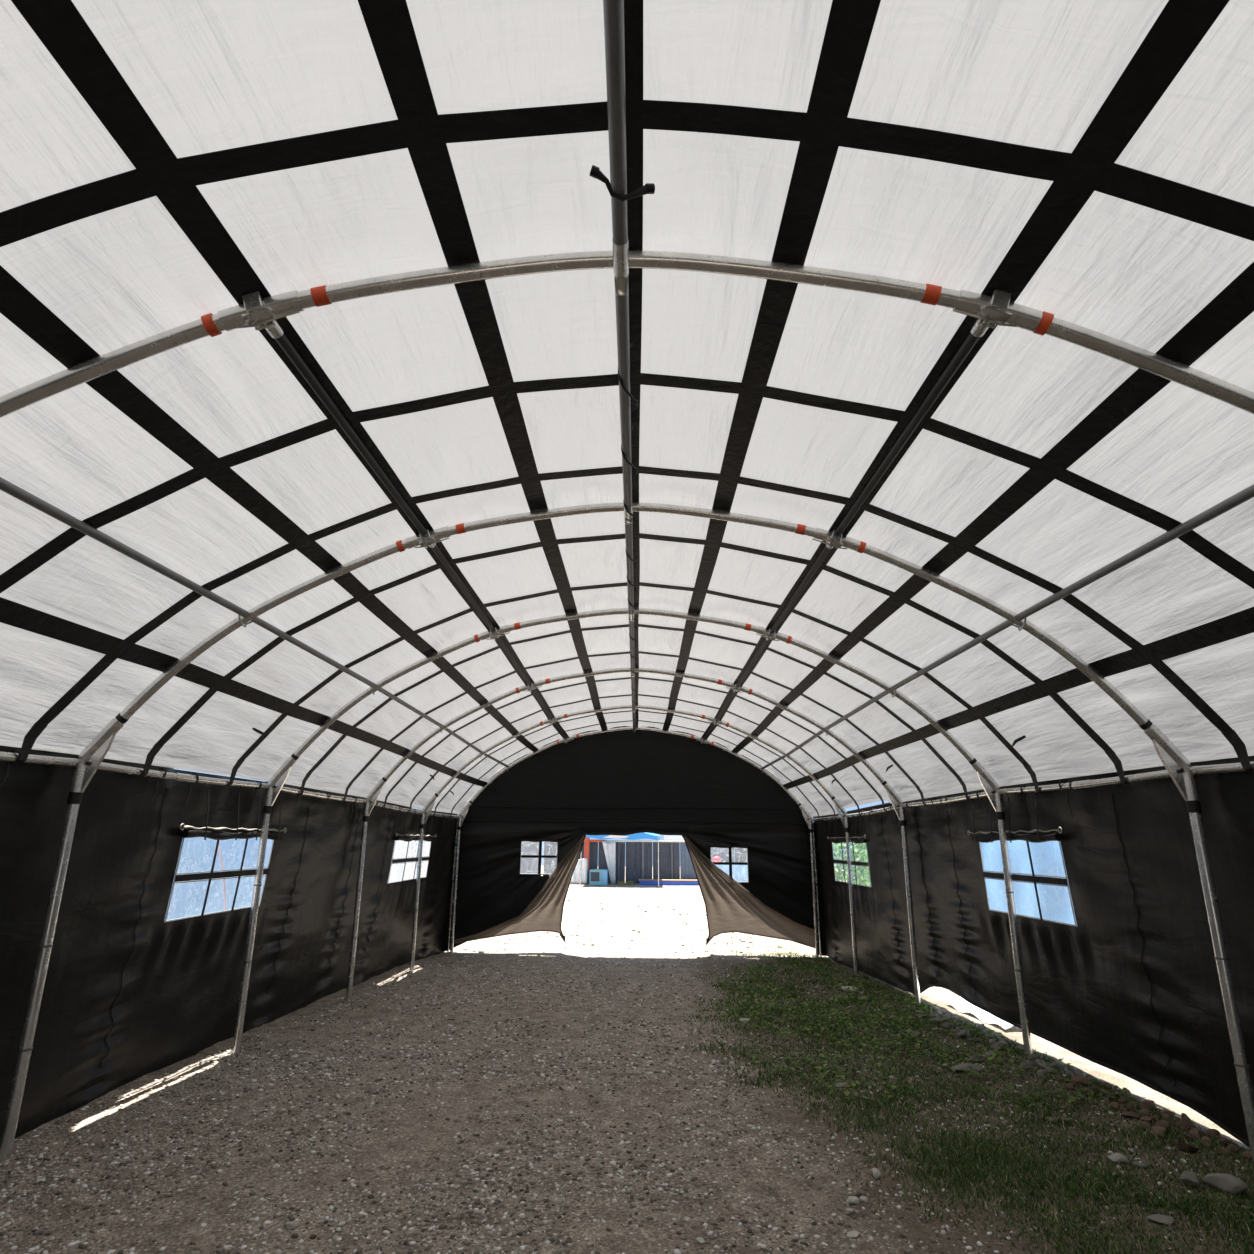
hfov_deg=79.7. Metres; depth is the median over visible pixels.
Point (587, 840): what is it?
doorway frame
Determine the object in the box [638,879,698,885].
trough
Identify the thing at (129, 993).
wall
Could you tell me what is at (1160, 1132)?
rubble stone
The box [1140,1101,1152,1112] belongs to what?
rubble stone
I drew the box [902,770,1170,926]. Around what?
window
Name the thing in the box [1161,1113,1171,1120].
rubble stone
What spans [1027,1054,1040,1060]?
rubble stone
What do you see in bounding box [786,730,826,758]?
side purlin
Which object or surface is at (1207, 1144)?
rubble stone
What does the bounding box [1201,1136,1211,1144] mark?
rubble stone
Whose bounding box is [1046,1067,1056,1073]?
rubble stone
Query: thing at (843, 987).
stone
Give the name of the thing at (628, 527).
pole
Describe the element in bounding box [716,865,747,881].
sheet
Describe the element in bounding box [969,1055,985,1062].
stone
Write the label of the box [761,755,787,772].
side purlin
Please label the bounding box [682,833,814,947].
flap
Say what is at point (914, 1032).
stone
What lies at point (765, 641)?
shoulder purlin
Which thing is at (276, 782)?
arch
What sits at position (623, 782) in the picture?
wall
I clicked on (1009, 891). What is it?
wall post
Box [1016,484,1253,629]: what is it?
side purlin
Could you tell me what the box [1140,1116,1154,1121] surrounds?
rubble stone
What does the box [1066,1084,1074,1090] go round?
rubble stone
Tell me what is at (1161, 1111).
rubble stone
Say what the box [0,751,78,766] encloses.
rail
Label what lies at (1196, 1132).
rubble stone
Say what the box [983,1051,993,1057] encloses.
rubble stone
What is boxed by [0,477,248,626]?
side purlin
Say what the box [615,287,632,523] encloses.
pole
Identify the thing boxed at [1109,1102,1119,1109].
rubble stone
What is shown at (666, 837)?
sheet
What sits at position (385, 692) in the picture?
side purlin
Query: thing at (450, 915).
pole
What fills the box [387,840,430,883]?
screen
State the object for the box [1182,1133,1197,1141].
rubble stone
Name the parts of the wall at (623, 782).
panel, rolled door panel, panel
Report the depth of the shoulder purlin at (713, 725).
13.29 m
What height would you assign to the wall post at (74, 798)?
1.937 m
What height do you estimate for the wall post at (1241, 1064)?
1.897 m
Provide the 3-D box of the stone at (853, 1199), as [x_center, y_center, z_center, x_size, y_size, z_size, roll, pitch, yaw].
[1.071,2.700,3.539,0.057,0.027,0.042,3,-16,-10]
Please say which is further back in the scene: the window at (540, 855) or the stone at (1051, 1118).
the window at (540, 855)
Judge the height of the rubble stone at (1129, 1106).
0.056 m
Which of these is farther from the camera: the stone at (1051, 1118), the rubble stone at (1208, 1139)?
the stone at (1051, 1118)
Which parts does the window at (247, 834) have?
eave rail, cord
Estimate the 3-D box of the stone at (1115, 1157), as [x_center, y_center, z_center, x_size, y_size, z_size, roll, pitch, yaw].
[2.625,2.838,4.012,0.094,0.046,0.061,-5,-17,17]
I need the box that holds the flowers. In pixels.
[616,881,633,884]
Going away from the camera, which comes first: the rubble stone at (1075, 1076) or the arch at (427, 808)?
the rubble stone at (1075, 1076)
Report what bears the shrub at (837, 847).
on the floor
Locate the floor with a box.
[0,865,1253,1253]
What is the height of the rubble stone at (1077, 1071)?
0.055 m
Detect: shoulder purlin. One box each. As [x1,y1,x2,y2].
[265,320,426,534]
[429,543,494,631]
[496,637,530,685]
[532,689,552,719]
[554,722,566,738]
[703,723,715,739]
[716,690,735,720]
[737,638,769,686]
[771,544,832,632]
[835,319,988,535]
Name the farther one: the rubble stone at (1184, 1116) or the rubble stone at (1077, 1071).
the rubble stone at (1077, 1071)
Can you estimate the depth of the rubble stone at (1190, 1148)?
4.09 m
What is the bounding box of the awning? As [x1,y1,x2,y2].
[580,833,659,886]
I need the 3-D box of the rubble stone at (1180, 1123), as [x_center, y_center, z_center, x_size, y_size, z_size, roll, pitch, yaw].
[3.281,2.951,4.429,0.071,0.060,0.070,-14,-22,42]
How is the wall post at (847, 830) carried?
on the floor
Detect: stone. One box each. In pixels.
[284,1221,299,1228]
[739,1018,749,1023]
[834,1082,847,1087]
[840,986,855,990]
[846,1208,853,1214]
[847,1231,859,1237]
[848,1196,859,1203]
[860,1196,867,1202]
[872,1168,880,1178]
[900,1030,920,1036]
[915,1014,925,1017]
[942,1022,950,1027]
[950,1063,980,1071]
[954,1027,961,1033]
[957,1028,970,1037]
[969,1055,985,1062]
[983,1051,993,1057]
[990,1042,1001,1050]
[1020,1062,1030,1070]
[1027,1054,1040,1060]
[1036,1059,1048,1068]
[1037,1069,1046,1077]
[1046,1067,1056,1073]
[1048,1116,1070,1123]
[1052,1061,1060,1067]
[1058,1077,1064,1082]
[1065,1070,1073,1076]
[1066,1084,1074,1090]
[1067,1064,1076,1072]
[1071,1074,1081,1081]
[1073,1069,1082,1074]
[1077,1076,1090,1085]
[1092,1085,1100,1091]
[1102,1082,1112,1089]
[1108,1153,1128,1163]
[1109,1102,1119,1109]
[1118,1098,1126,1103]
[1121,1111,1140,1117]
[1125,1103,1133,1110]
[1133,1161,1146,1167]
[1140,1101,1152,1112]
[1140,1109,1148,1115]
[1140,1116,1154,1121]
[1140,1121,1151,1131]
[1144,1100,1154,1106]
[1147,1214,1172,1225]
[1151,1126,1165,1138]
[1155,1121,1169,1130]
[1160,1110,1171,1115]
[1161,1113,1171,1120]
[1175,1120,1190,1128]
[1177,1143,1198,1151]
[1181,1113,1192,1123]
[1181,1171,1200,1186]
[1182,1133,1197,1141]
[1189,1128,1201,1138]
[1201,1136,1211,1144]
[1202,1173,1247,1194]
[1204,1142,1212,1148]
[1207,1129,1220,1137]
[1214,1148,1229,1154]
[1220,1138,1238,1145]
[1227,1144,1240,1152]
[1242,1151,1251,1158]
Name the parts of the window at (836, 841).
eave rail, eave rail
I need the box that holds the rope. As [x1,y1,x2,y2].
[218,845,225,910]
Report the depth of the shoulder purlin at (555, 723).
13.35 m
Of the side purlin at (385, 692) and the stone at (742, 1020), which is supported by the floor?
the stone at (742, 1020)
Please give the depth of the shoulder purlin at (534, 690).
10.82 m
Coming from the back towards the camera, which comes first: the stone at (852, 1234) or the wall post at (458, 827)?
the wall post at (458, 827)
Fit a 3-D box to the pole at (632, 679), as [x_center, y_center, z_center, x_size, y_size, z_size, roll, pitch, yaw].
[0.093,0.996,10.995,0.057,0.094,2.621,0,-16,1]
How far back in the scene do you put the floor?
4.47 m
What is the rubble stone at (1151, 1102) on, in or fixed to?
on the floor
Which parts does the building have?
panel, panel, panel, post, panel, post, rail, panel, post, panel, panel, panel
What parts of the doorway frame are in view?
post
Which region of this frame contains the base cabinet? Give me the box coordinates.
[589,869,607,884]
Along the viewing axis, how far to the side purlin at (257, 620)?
5.63 m
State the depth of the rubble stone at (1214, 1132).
4.31 m
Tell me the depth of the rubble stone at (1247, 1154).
4.00 m
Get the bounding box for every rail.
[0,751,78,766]
[280,787,366,802]
[1190,761,1253,774]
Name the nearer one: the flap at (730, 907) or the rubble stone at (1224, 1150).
the rubble stone at (1224, 1150)
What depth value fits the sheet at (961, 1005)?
7.97 m
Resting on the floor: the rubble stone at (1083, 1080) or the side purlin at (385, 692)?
the rubble stone at (1083, 1080)
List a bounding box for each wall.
[0,745,457,1139]
[442,726,826,955]
[813,756,1253,1147]
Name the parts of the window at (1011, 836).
eave rail, cord, eave rail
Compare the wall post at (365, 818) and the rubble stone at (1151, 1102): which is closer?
the rubble stone at (1151, 1102)
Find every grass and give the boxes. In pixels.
[669,900,1253,1253]
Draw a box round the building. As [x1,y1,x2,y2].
[543,840,746,883]
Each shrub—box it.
[833,842,869,885]
[851,843,871,886]
[865,851,870,885]
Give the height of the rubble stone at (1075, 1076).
0.038 m
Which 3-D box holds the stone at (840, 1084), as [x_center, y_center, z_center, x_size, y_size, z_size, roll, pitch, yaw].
[1.559,3.333,5.459,0.111,0.035,0.067,12,-19,-34]
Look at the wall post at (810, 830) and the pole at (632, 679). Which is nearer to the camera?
the pole at (632, 679)
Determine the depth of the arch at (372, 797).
9.56 m
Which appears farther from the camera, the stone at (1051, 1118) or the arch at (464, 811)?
the arch at (464, 811)
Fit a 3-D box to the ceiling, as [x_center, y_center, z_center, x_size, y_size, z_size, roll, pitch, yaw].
[0.040,0.520,6.518,6.708,1.867,17.220,0,-16,1]
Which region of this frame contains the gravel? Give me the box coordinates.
[0,898,1253,1253]
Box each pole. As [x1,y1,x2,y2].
[447,821,457,951]
[603,0,628,295]
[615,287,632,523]
[625,524,633,621]
[629,622,634,677]
[631,677,635,712]
[632,713,635,732]
[813,824,821,956]
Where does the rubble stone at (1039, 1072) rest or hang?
on the floor
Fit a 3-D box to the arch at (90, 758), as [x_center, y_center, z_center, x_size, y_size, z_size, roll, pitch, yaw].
[0.014,0.091,4.699,6.672,1.896,0.110,0,-16,1]
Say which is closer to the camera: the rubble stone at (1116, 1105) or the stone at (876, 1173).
the stone at (876, 1173)
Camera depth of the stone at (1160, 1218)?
3.32 m
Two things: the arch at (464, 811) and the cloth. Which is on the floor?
the cloth
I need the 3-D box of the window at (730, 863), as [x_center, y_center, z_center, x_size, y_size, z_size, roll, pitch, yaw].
[1.909,4.417,14.008,0.748,0.663,0.055,0,-16,1]
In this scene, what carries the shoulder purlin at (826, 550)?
attached to the arch at (90, 758)
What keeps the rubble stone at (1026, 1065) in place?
on the floor
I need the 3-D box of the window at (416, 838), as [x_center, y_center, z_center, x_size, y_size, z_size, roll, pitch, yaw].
[-3.282,3.361,11.616,0.205,1.082,4.987,0,-16,1]
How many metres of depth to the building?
31.59 m
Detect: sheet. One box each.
[521,841,538,873]
[664,835,683,840]
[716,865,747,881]
[945,996,1013,1029]
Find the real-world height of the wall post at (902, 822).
2.105 m
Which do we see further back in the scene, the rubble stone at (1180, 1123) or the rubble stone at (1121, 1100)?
the rubble stone at (1121, 1100)
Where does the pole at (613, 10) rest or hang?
attached to the arch at (260, 313)
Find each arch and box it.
[0,250,1253,417]
[69,502,1199,800]
[263,608,1004,811]
[363,667,905,819]
[420,705,849,827]
[457,727,812,828]
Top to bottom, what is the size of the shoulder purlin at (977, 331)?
0.097 m
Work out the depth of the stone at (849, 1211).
3.42 m
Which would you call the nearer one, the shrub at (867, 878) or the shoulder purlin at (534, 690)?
the shoulder purlin at (534, 690)
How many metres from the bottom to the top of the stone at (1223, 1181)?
0.094 m
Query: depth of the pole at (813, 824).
13.80 m
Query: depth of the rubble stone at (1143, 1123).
4.44 m
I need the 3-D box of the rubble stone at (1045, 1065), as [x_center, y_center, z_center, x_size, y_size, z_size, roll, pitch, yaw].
[3.218,3.391,5.798,0.068,0.066,0.126,7,-17,-21]
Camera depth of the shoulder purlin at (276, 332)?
3.44 m
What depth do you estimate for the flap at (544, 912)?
13.84 m
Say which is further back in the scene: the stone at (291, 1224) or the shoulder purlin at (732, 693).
the shoulder purlin at (732, 693)
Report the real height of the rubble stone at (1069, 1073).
0.055 m
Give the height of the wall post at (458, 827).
2.252 m
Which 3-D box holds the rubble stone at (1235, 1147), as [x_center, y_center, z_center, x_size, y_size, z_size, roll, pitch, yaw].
[3.309,2.841,4.089,0.069,0.037,0.036,-2,-16,10]
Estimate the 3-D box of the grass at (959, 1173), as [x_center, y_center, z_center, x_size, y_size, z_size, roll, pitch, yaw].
[2.063,6.212,15.275,3.158,0.461,27.144,0,-16,1]
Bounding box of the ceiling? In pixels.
[0,0,1253,820]
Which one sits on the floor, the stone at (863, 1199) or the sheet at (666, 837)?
the stone at (863, 1199)
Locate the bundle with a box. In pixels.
[712,855,721,861]
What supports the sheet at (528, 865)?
on the floor
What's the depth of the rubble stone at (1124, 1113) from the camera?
4.65 m
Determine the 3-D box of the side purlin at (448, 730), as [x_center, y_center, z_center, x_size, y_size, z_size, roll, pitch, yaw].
[-2.333,1.670,10.777,0.056,0.140,2.546,0,-16,1]
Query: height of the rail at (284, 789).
0.070 m
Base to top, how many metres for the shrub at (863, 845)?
2.755 m
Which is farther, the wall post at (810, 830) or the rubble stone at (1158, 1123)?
the wall post at (810, 830)
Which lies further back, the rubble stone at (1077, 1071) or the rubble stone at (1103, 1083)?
the rubble stone at (1077, 1071)
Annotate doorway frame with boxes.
[583,837,604,883]
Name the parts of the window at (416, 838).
eave rail, cord, eave rail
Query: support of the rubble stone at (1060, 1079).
on the floor
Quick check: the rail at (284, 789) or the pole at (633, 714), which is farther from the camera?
the pole at (633, 714)
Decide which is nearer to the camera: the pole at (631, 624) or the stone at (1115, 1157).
the stone at (1115, 1157)
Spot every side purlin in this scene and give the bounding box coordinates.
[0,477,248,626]
[245,617,376,694]
[373,687,443,732]
[441,728,482,757]
[481,754,508,770]
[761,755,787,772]
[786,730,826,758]
[824,690,893,734]
[890,620,1019,696]
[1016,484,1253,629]
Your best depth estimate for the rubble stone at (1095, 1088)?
5.18 m
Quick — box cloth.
[570,858,587,883]
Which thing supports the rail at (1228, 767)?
attached to the wall at (1132, 990)
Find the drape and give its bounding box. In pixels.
[602,841,615,883]
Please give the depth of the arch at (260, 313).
2.70 m
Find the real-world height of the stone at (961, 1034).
0.089 m
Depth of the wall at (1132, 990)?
5.47 m
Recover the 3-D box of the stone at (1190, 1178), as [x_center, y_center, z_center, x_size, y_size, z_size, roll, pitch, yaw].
[2.792,2.734,3.706,0.086,0.072,0.067,7,-17,-21]
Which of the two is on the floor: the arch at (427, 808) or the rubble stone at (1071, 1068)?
the rubble stone at (1071, 1068)
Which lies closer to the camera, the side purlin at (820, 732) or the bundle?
the side purlin at (820, 732)
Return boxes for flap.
[454,833,585,943]
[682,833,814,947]
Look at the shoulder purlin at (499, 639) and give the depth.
8.28 m
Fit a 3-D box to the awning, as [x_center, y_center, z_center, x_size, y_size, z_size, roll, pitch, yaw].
[-0.276,9.308,31.127,3.200,2.630,2.240,0,-16,1]
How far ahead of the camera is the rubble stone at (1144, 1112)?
4.66 m
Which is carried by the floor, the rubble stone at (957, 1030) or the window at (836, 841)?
the rubble stone at (957, 1030)
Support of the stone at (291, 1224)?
on the floor
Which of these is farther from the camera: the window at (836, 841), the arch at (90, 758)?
the window at (836, 841)
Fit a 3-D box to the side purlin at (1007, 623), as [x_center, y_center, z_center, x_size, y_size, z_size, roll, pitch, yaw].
[2.463,0.293,5.863,0.056,0.127,2.413,0,-16,1]
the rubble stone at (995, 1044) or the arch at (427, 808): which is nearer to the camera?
the rubble stone at (995, 1044)
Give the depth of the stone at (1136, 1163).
3.93 m
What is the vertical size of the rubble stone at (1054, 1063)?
0.051 m
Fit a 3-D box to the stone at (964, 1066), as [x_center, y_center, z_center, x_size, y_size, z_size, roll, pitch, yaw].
[2.637,3.441,5.863,0.241,0.059,0.122,-3,-16,12]
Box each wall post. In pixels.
[0,792,82,1159]
[228,806,271,1053]
[346,816,368,1000]
[408,824,424,971]
[450,826,460,952]
[809,829,818,957]
[845,828,858,975]
[900,820,920,1005]
[996,812,1032,1055]
[1186,801,1253,1165]
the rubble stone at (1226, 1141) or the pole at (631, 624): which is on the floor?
the rubble stone at (1226, 1141)
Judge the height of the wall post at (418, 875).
2.146 m
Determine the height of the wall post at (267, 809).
2.048 m
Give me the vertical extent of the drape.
1.700 m
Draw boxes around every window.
[97,762,286,921]
[374,802,459,883]
[520,839,558,873]
[709,845,748,881]
[810,806,894,887]
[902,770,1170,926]
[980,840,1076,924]
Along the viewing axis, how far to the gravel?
4.25 m
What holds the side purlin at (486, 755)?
attached to the arch at (427, 808)
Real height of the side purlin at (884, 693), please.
0.104 m
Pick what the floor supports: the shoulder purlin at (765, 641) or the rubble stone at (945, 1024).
the rubble stone at (945, 1024)

